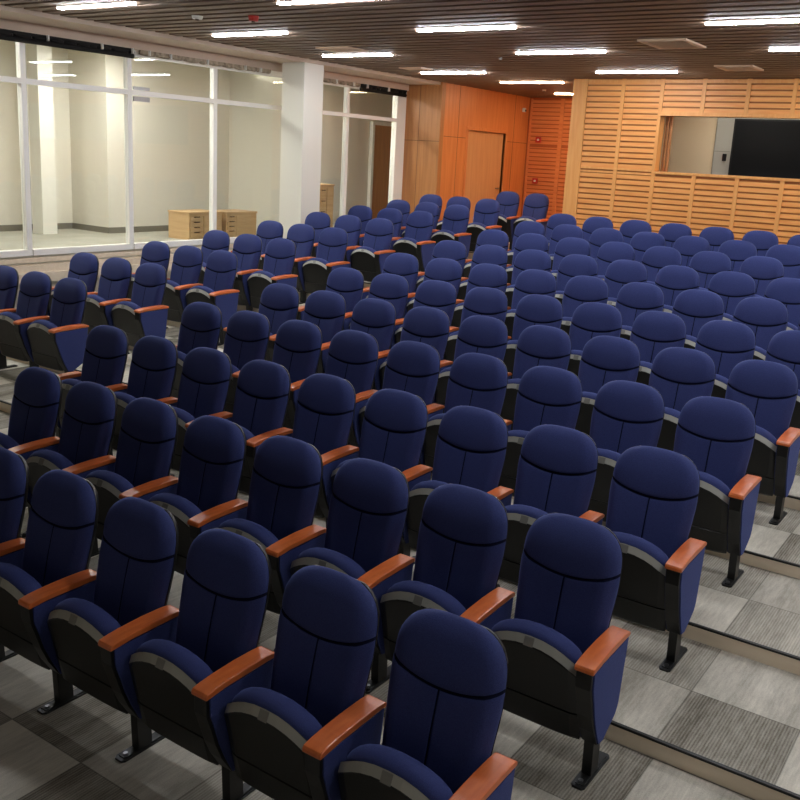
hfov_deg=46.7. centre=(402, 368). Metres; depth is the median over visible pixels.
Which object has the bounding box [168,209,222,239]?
base cabinet
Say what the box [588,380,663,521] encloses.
seat
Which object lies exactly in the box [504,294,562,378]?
seat
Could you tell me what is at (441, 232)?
seat cushion
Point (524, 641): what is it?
seat cushion
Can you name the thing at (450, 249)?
seat
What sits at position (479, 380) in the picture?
seat
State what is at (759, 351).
seat cushion
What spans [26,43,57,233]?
column
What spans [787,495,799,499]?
trim
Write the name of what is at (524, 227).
seat
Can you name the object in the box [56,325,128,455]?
seat
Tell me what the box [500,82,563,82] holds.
diffuser
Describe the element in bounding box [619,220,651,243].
seat
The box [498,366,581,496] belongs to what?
seat
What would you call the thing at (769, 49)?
diffuser
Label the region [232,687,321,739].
seat cushion
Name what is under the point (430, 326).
seat
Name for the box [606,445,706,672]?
seat
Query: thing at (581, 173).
trim
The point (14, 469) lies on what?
seat
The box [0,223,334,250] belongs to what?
floor
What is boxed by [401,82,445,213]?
wall
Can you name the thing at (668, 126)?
curtain
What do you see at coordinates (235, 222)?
base cabinet
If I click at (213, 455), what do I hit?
seat
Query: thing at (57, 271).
trim
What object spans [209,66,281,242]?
window
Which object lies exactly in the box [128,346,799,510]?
trim
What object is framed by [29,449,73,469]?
seat cushion
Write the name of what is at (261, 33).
ceiling light
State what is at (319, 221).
seat
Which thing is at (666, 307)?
seat cushion
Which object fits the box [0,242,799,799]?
floor
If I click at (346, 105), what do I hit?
window
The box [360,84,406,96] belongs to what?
rolled blind
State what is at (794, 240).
seat
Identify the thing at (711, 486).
seat cushion
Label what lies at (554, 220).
seat
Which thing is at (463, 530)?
seat
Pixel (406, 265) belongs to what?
seat
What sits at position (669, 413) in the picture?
seat cushion
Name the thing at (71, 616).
seat cushion
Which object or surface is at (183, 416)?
seat cushion
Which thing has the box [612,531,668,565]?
seat cushion
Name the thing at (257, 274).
seat cushion
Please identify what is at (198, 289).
seat cushion
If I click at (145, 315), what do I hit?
seat
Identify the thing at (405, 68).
air vent
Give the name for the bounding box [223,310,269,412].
seat
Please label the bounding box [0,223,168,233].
baseboard
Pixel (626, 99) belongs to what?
trim
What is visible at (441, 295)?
seat
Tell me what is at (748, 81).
trim
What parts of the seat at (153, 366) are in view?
backrest, armrest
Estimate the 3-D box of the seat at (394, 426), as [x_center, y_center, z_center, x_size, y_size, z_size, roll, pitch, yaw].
[-0.128,0.668,5.723,0.548,1.016,0.493,12,16,33]
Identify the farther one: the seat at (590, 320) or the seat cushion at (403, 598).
the seat at (590, 320)
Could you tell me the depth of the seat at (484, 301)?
8.65 m
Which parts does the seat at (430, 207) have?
backrest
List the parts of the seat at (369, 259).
backrest, armrest, panel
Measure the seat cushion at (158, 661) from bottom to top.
0.390 m
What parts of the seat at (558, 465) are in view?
backrest, armrest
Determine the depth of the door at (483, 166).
17.66 m
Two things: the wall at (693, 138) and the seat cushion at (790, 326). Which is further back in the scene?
the wall at (693, 138)
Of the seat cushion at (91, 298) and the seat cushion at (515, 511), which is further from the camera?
the seat cushion at (91, 298)
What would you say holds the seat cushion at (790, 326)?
on the seat at (786, 291)
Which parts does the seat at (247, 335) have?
armrest, backrest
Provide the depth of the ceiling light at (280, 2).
8.00 m
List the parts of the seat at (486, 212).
backrest, armrest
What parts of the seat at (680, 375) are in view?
backrest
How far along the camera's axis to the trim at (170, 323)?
11.31 m
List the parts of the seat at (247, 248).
backrest, panel, armrest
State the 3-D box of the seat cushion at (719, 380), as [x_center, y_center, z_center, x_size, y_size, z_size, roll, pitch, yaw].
[2.434,0.217,7.368,0.445,0.390,0.146,12,16,33]
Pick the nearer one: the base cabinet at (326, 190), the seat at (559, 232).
the seat at (559, 232)
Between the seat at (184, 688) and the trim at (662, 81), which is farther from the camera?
the trim at (662, 81)
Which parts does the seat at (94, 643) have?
backrest, armrest, foot plate, panel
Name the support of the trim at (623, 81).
attached to the wall at (656, 175)
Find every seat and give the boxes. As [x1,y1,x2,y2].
[0,265,18,368]
[0,271,51,366]
[0,367,62,537]
[0,447,28,661]
[0,469,98,714]
[26,381,116,556]
[27,278,88,372]
[47,252,98,315]
[47,496,178,762]
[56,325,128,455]
[82,257,131,353]
[85,397,177,539]
[111,263,168,346]
[111,335,177,475]
[128,241,169,328]
[129,528,273,799]
[148,415,247,574]
[162,245,202,321]
[171,302,221,397]
[171,347,232,470]
[185,250,239,345]
[199,230,229,283]
[218,435,325,651]
[223,283,298,361]
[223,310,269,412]
[224,564,386,799]
[231,220,283,269]
[232,234,262,310]
[232,360,292,493]
[247,238,297,308]
[272,320,321,428]
[286,224,315,303]
[290,458,414,693]
[292,373,358,527]
[296,267,363,329]
[302,227,349,292]
[303,290,345,373]
[305,212,330,256]
[325,330,378,454]
[331,389,432,564]
[334,215,360,267]
[338,608,517,799]
[348,205,372,245]
[349,273,408,348]
[350,218,395,281]
[350,298,395,390]
[359,341,444,464]
[361,253,418,317]
[363,208,402,249]
[379,306,452,402]
[380,483,514,661]
[386,200,409,236]
[393,211,435,271]
[394,280,458,359]
[402,202,438,240]
[406,258,463,312]
[407,405,513,587]
[414,240,467,292]
[419,194,441,221]
[423,353,512,472]
[431,205,471,257]
[435,315,511,412]
[436,196,470,258]
[444,287,510,361]
[451,263,510,326]
[457,245,510,299]
[462,229,510,277]
[466,199,501,251]
[491,513,630,790]
[496,191,519,249]
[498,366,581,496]
[499,424,604,583]
[501,325,570,429]
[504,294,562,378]
[505,249,550,309]
[505,269,555,339]
[506,233,548,283]
[507,221,544,264]
[513,193,548,230]
[545,213,576,250]
[548,224,582,270]
[550,237,590,278]
[555,254,597,303]
[561,275,607,334]
[567,302,621,375]
[575,335,639,434]
[582,217,612,242]
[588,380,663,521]
[589,228,622,259]
[596,242,634,279]
[604,260,646,306]
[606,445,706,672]
[615,282,663,339]
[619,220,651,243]
[630,232,665,262]
[630,311,685,384]
[641,246,681,284]
[648,347,715,450]
[654,265,699,312]
[658,223,691,247]
[672,289,723,348]
[673,236,709,266]
[673,396,761,587]
[689,251,730,289]
[695,320,755,398]
[699,227,733,251]
[707,271,755,320]
[718,240,756,271]
[725,359,799,524]
[732,297,787,359]
[739,256,783,296]
[742,230,778,255]
[764,278,799,329]
[765,244,799,278]
[765,330,799,428]
[787,234,799,246]
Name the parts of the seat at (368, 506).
backrest, foot plate, armrest, panel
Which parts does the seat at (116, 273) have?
panel, backrest, armrest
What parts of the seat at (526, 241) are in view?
backrest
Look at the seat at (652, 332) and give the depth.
7.76 m
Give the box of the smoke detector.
[191,15,202,20]
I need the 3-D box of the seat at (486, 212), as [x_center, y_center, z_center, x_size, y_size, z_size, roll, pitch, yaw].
[1.311,-2.271,15.182,0.548,1.016,0.493,12,16,33]
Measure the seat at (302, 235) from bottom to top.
1.016 m
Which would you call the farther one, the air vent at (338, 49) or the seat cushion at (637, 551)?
the air vent at (338, 49)
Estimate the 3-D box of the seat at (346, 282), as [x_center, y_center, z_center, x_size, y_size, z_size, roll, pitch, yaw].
[-0.736,-0.532,9.599,0.678,1.016,0.493,12,16,33]
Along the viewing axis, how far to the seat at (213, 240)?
11.94 m
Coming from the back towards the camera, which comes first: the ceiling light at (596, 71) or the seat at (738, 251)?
the ceiling light at (596, 71)
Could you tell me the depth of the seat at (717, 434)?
5.53 m
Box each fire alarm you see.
[248,15,258,22]
[532,178,537,183]
[535,137,540,142]
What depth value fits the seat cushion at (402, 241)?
13.46 m
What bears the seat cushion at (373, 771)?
on the seat at (447, 688)
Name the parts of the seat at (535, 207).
backrest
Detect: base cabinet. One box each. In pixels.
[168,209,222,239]
[217,209,257,236]
[319,183,334,226]
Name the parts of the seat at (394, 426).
backrest, panel, armrest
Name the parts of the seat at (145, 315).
backrest, armrest, panel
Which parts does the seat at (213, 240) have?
backrest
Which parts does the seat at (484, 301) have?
backrest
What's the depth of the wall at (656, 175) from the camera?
13.42 m
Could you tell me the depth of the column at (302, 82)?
13.55 m
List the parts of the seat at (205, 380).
backrest, armrest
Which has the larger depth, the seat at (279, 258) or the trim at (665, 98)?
the trim at (665, 98)
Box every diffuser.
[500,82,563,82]
[769,49,799,50]
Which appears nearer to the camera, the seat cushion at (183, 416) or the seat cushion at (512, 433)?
the seat cushion at (512, 433)
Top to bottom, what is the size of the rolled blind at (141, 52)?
0.070 m
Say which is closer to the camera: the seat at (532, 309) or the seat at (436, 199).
the seat at (532, 309)
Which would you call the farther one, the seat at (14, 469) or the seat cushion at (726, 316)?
the seat cushion at (726, 316)
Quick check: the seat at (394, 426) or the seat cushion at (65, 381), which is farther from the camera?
the seat cushion at (65, 381)
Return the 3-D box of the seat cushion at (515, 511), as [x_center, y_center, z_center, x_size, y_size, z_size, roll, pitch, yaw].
[0.690,0.931,5.054,0.445,0.390,0.146,12,16,33]
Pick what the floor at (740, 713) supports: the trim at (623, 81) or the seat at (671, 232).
the seat at (671, 232)
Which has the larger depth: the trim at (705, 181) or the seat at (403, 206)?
the seat at (403, 206)
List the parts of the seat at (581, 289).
backrest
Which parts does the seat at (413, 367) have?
backrest, panel, armrest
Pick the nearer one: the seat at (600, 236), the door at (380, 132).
the seat at (600, 236)
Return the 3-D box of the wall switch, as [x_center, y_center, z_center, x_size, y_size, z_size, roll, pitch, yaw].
[5.015,-3.299,14.440,0.060,0.110,0.025,12,16,33]
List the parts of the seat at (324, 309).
backrest, panel, armrest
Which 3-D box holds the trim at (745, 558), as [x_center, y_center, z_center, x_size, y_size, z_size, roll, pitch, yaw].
[0.454,0.828,6.850,13.070,0.073,0.007,12,16,33]
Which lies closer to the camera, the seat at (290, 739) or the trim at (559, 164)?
the seat at (290, 739)
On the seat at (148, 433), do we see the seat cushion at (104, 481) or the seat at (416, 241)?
the seat cushion at (104, 481)
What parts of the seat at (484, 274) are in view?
backrest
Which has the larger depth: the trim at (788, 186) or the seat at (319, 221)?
the seat at (319, 221)
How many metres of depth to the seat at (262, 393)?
6.32 m
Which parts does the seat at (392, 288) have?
backrest, panel, armrest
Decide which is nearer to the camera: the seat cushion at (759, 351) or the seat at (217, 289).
the seat cushion at (759, 351)
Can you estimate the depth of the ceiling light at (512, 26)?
9.12 m
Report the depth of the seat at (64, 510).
4.43 m
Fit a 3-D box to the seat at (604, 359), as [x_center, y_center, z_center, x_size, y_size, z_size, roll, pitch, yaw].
[1.495,0.288,6.960,0.548,1.016,0.493,12,16,33]
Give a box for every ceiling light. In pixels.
[56,0,135,9]
[212,32,287,36]
[276,0,358,4]
[322,53,392,56]
[416,25,516,31]
[421,72,485,73]
[500,81,563,82]
[516,50,606,53]
[596,71,676,72]
[705,19,799,24]
[769,47,799,50]
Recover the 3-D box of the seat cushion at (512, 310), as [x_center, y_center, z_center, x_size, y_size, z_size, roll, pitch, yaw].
[1.176,-0.412,9.360,0.445,0.390,0.146,12,16,33]
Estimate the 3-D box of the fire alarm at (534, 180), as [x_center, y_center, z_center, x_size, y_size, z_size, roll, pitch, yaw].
[2.683,-3.823,18.816,0.110,0.110,0.062,12,16,33]
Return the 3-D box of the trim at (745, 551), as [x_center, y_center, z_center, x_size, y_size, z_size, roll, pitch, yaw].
[0.457,0.786,6.842,13.070,0.012,0.018,12,16,33]
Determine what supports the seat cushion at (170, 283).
on the seat at (187, 262)
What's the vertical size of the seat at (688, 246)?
1.016 m
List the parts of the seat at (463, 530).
backrest, armrest, panel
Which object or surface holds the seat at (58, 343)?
on the floor at (740, 713)
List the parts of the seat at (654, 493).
backrest, foot plate, panel, armrest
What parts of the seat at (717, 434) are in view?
backrest, foot plate, panel, armrest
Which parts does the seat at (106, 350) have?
armrest, panel, backrest, armrest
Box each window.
[0,35,28,257]
[15,37,130,255]
[123,50,213,248]
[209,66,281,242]
[322,82,347,116]
[339,86,399,216]
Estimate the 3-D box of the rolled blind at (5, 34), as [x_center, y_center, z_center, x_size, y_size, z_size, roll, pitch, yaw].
[-4.177,-3.689,10.315,0.114,0.120,2.920,12,16,33]
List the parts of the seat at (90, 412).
backrest, armrest, foot plate, panel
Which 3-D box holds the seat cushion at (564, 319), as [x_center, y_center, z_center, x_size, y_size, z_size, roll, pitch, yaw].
[1.635,-0.317,9.054,0.445,0.390,0.146,12,16,33]
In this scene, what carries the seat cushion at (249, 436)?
on the seat at (262, 393)
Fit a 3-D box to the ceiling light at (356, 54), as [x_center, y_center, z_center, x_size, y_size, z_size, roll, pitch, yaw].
[-0.606,-4.151,12.206,1.120,0.050,0.068,12,16,33]
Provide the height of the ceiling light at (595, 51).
0.050 m
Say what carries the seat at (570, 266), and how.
on the floor at (740, 713)
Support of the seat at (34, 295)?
on the floor at (740, 713)
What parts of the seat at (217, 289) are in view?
backrest, armrest, panel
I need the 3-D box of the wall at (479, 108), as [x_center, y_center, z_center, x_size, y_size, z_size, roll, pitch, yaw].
[1.567,-3.834,17.758,0.120,2.921,3.280,12,16,33]
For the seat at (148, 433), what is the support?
on the floor at (740, 713)
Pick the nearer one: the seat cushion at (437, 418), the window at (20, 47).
the seat cushion at (437, 418)
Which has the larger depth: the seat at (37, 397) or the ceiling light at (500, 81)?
the ceiling light at (500, 81)
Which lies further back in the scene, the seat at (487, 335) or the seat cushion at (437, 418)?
the seat at (487, 335)
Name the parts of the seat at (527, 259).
backrest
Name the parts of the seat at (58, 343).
backrest, armrest, panel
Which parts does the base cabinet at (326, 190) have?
drawer, drawer, door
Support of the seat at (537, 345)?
on the floor at (740, 713)
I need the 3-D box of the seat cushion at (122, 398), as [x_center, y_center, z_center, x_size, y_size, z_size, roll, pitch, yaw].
[-2.068,0.361,6.886,0.445,0.390,0.146,12,16,33]
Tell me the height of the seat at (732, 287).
1.016 m
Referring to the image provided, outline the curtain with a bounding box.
[660,116,673,171]
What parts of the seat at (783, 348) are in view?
backrest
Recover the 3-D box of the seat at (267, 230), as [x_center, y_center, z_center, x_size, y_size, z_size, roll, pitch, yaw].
[-1.970,-1.525,12.730,0.678,1.016,0.493,12,16,33]
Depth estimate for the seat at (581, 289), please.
9.15 m
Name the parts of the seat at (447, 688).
backrest, armrest, panel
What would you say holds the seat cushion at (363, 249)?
on the seat at (369, 259)
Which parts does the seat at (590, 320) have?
backrest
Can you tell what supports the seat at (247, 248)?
on the floor at (740, 713)
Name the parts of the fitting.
plate, plate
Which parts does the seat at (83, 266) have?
backrest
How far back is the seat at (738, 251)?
11.13 m
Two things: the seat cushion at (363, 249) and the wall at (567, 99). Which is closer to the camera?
the seat cushion at (363, 249)
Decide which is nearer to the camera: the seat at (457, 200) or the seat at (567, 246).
the seat at (567, 246)
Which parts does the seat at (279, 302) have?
armrest, backrest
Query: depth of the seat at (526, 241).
11.57 m
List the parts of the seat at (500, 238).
backrest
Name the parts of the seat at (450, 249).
backrest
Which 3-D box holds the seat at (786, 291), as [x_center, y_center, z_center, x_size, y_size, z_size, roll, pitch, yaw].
[3.697,-0.354,8.964,0.548,1.016,0.493,12,16,33]
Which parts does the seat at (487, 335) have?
backrest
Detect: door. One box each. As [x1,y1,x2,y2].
[367,121,391,218]
[462,126,507,222]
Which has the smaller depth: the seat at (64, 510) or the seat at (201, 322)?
the seat at (64, 510)
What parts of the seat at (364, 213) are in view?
backrest, panel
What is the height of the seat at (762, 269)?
1.016 m
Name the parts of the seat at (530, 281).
backrest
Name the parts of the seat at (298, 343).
panel, backrest, armrest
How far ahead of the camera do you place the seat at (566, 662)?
3.98 m
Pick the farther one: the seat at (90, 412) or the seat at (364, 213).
the seat at (364, 213)
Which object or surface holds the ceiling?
attached to the wall at (479, 108)
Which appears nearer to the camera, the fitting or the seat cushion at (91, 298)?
the seat cushion at (91, 298)
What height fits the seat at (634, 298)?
1.016 m
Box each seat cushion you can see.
[0,312,22,320]
[0,432,18,448]
[0,562,41,594]
[29,319,56,329]
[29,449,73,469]
[53,598,120,635]
[62,378,81,385]
[85,470,133,492]
[87,294,105,302]
[114,392,136,403]
[115,301,140,309]
[136,639,213,683]
[148,493,201,517]
[167,280,179,286]
[172,406,194,422]
[177,350,185,361]
[189,285,213,293]
[218,518,278,546]
[231,364,239,373]
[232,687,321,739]
[239,425,254,440]
[250,270,274,277]
[296,547,365,578]
[305,258,328,264]
[336,459,350,468]
[346,744,452,799]
[355,246,375,253]
[386,580,465,615]
[396,237,416,244]
[411,480,447,490]
[428,413,444,421]
[434,230,454,235]
[439,367,450,373]
[468,222,486,228]
[491,618,582,663]
[505,504,548,518]
[507,309,515,312]
[507,340,517,344]
[507,378,520,383]
[508,430,528,437]
[516,216,535,221]
[562,317,571,321]
[571,350,581,355]
[582,392,596,399]
[597,448,620,461]
[608,297,616,301]
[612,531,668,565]
[622,325,631,330]
[640,361,651,368]
[663,305,672,310]
[664,407,680,418]
[686,335,696,342]
[698,471,730,497]
[715,374,728,384]
[723,313,732,319]
[755,346,766,355]
[755,426,776,445]
[787,322,797,329]
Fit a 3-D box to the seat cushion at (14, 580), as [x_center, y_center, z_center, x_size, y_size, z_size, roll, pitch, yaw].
[-1.853,1.118,4.428,0.445,0.390,0.146,12,16,33]
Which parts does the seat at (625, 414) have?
backrest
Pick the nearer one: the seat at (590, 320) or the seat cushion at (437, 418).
the seat cushion at (437, 418)
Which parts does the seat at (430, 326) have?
backrest, panel, armrest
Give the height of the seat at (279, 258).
1.016 m
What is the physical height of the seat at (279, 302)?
1.016 m
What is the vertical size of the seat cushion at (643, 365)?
0.390 m
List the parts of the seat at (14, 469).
foot plate, panel, armrest, backrest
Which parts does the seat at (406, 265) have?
panel, backrest, panel, armrest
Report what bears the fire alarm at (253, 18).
attached to the ceiling
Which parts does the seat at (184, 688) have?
backrest, armrest, foot plate, panel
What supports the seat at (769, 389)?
on the floor at (740, 713)
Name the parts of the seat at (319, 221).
backrest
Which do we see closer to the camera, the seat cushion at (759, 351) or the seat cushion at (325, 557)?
the seat cushion at (325, 557)
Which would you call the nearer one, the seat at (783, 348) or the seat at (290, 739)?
the seat at (290, 739)
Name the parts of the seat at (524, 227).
backrest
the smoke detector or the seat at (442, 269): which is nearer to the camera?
the smoke detector
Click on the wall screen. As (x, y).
(760, 147)
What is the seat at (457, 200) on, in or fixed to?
on the floor at (740, 713)
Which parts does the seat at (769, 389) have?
backrest, foot plate, panel, armrest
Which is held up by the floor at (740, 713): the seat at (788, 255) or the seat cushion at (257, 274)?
the seat at (788, 255)
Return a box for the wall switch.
[722,154,726,160]
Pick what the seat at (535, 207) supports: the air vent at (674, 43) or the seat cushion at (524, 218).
the seat cushion at (524, 218)
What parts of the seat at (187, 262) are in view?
panel, backrest, armrest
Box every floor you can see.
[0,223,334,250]
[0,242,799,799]
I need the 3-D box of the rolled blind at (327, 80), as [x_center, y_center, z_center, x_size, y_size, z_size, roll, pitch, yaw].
[-1.152,-4.543,14.601,0.113,0.069,1.550,12,16,33]
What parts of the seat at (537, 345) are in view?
backrest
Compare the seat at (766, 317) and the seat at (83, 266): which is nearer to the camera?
the seat at (766, 317)
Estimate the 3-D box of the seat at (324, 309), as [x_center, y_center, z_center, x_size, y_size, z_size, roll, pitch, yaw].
[-0.803,-0.187,8.486,0.548,1.016,0.493,12,16,33]
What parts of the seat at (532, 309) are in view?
backrest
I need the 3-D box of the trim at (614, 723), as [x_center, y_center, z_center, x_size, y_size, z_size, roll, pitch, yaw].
[-0.679,1.267,5.282,13.070,0.012,0.018,12,16,33]
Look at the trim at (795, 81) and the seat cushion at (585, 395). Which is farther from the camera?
the trim at (795, 81)
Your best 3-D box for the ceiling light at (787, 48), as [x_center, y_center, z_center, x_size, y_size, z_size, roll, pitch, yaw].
[4.242,-3.207,9.234,1.120,0.050,0.068,12,16,33]
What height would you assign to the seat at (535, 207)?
1.016 m
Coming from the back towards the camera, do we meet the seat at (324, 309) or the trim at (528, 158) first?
the trim at (528, 158)
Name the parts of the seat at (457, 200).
backrest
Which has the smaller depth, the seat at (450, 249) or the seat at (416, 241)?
the seat at (450, 249)
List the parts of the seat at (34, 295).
armrest, backrest, panel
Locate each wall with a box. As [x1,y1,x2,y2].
[0,40,479,230]
[0,243,233,308]
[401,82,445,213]
[439,83,529,219]
[521,98,571,218]
[576,78,799,243]
[659,116,717,173]
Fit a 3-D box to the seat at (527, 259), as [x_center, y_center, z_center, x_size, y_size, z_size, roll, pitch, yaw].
[1.399,-0.829,10.491,0.548,1.016,0.493,12,16,33]
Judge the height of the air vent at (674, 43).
0.018 m
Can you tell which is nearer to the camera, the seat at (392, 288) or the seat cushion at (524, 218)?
the seat at (392, 288)
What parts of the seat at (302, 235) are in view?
backrest, panel, armrest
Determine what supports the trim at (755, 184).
attached to the wall at (656, 175)
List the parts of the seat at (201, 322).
backrest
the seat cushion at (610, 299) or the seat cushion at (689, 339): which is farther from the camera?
the seat cushion at (610, 299)
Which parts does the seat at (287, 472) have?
backrest, armrest, panel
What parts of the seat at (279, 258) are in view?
backrest, armrest, panel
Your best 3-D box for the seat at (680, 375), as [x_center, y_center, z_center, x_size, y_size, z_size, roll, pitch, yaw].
[1.955,0.383,6.654,0.548,1.016,0.493,12,16,33]
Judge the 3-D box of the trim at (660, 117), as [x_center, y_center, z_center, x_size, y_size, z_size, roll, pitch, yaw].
[6.024,-2.821,12.032,5.615,0.843,0.196,12,16,33]
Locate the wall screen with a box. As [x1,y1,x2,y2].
[728,119,799,178]
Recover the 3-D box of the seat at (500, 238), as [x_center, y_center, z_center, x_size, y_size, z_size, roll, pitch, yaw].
[1.022,-1.275,11.897,0.678,1.016,0.493,12,16,33]
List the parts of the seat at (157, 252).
backrest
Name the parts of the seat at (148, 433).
backrest, armrest, panel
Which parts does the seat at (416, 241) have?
backrest, armrest, panel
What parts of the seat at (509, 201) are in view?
backrest, armrest, panel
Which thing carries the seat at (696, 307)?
on the floor at (740, 713)
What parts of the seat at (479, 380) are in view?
backrest, armrest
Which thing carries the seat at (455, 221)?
on the floor at (740, 713)
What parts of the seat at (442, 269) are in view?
backrest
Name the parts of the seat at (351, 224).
backrest, panel, armrest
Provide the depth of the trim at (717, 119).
14.48 m
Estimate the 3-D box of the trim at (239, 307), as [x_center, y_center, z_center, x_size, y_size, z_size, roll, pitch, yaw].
[2.158,0.091,9.187,13.070,0.089,0.007,12,16,33]
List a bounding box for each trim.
[0,11,433,90]
[0,244,232,283]
[0,400,799,660]
[0,402,799,675]
[6,356,799,578]
[74,369,799,567]
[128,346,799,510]
[167,320,799,457]
[237,305,258,311]
[414,90,438,208]
[446,89,526,188]
[522,145,558,218]
[528,99,562,145]
[553,146,567,214]
[559,99,571,145]
[562,79,588,218]
[576,172,612,228]
[580,79,625,220]
[581,83,621,167]
[604,724,797,799]
[610,720,799,799]
[612,174,650,229]
[617,79,664,223]
[617,83,660,169]
[650,176,690,232]
[651,114,799,181]
[655,79,707,226]
[662,85,702,112]
[690,179,734,236]
[698,79,751,230]
[704,85,746,113]
[711,119,729,173]
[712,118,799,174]
[732,181,779,239]
[739,78,798,235]
[748,85,793,113]
[777,184,799,243]
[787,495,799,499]
[794,85,799,114]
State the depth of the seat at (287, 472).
4.92 m
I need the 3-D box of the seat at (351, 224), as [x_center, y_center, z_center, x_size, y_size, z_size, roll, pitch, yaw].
[-0.871,-1.666,13.155,0.548,1.016,0.493,12,16,33]
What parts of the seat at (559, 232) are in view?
backrest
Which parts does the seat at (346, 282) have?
armrest, backrest, panel, armrest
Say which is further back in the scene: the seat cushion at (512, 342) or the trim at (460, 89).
the trim at (460, 89)
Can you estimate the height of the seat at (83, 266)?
1.016 m
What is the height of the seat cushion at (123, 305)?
0.390 m
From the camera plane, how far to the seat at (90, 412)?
5.84 m
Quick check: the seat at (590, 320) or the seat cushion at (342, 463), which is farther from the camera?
the seat at (590, 320)
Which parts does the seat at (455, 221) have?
backrest, armrest, panel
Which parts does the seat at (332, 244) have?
backrest, armrest, panel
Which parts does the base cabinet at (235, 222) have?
drawer, drawer, drawer, drawer, door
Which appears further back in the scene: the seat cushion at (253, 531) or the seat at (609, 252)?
the seat at (609, 252)
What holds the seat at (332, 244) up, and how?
on the floor at (740, 713)
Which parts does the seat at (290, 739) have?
backrest, armrest, panel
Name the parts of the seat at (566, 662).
backrest, foot plate, armrest, panel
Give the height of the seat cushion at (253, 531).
0.390 m
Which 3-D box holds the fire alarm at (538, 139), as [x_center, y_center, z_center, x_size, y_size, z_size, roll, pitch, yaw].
[2.724,-4.612,18.634,0.110,0.110,0.062,12,16,33]
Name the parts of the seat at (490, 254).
backrest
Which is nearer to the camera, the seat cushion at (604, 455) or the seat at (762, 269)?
the seat cushion at (604, 455)
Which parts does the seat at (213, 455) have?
backrest, armrest, panel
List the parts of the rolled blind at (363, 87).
head rail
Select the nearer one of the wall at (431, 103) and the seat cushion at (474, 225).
the seat cushion at (474, 225)
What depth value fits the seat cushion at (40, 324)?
8.86 m
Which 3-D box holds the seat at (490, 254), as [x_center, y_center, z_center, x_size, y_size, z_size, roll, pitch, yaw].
[0.939,-0.924,10.797,0.548,1.016,0.493,12,16,33]
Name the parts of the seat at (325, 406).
backrest, armrest, panel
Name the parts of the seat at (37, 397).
backrest, armrest, panel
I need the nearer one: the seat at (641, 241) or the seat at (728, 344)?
the seat at (728, 344)
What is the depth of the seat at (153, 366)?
6.94 m
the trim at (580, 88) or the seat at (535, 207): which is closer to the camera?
the trim at (580, 88)
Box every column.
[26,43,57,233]
[279,62,323,238]
[388,92,406,202]
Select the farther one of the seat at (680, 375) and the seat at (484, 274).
the seat at (484, 274)
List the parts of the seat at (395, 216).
backrest, panel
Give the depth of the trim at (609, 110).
13.91 m
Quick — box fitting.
[133,86,149,102]
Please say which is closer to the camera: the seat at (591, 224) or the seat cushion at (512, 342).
the seat cushion at (512, 342)
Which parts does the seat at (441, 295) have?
backrest, armrest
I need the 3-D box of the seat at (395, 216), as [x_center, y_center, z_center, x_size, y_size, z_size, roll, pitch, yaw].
[-0.286,-1.899,13.925,0.548,1.016,0.493,12,16,33]
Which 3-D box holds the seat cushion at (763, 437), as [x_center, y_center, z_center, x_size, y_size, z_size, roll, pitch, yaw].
[2.313,0.550,6.291,0.445,0.390,0.146,12,16,33]
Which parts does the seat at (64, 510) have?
armrest, backrest, foot plate, panel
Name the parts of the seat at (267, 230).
backrest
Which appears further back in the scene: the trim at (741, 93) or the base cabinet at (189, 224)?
the base cabinet at (189, 224)
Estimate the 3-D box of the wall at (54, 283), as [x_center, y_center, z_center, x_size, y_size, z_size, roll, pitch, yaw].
[-5.025,-0.535,10.273,0.120,1.350,17.100,12,16,33]
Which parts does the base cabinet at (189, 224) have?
drawer, drawer, drawer, drawer, door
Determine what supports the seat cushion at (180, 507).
on the seat at (213, 455)
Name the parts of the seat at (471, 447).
backrest, armrest, panel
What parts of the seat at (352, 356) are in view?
backrest, panel, armrest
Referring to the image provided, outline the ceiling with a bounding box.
[0,0,799,97]
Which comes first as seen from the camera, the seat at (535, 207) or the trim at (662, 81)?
the trim at (662, 81)
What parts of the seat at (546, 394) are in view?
backrest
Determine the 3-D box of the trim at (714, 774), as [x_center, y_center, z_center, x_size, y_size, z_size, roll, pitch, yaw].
[-0.683,1.312,5.290,13.070,0.080,0.007,12,16,33]
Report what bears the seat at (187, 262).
on the floor at (740, 713)
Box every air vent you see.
[315,46,368,52]
[399,67,432,69]
[637,38,705,48]
[714,65,763,70]
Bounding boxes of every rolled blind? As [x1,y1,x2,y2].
[0,28,134,57]
[139,50,270,73]
[323,78,360,86]
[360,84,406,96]
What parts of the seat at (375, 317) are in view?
backrest, panel, armrest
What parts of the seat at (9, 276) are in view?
armrest, backrest, foot plate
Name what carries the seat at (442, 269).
on the floor at (740, 713)
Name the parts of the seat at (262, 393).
backrest, armrest, panel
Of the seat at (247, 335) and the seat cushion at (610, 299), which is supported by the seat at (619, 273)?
the seat cushion at (610, 299)
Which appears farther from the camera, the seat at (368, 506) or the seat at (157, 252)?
the seat at (157, 252)
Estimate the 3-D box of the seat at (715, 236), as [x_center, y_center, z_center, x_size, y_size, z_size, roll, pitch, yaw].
[4.069,-1.349,12.190,0.548,1.016,0.493,12,16,33]
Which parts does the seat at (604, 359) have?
backrest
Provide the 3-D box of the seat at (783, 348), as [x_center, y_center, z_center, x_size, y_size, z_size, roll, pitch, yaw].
[2.995,0.239,7.121,0.548,1.016,0.493,12,16,33]

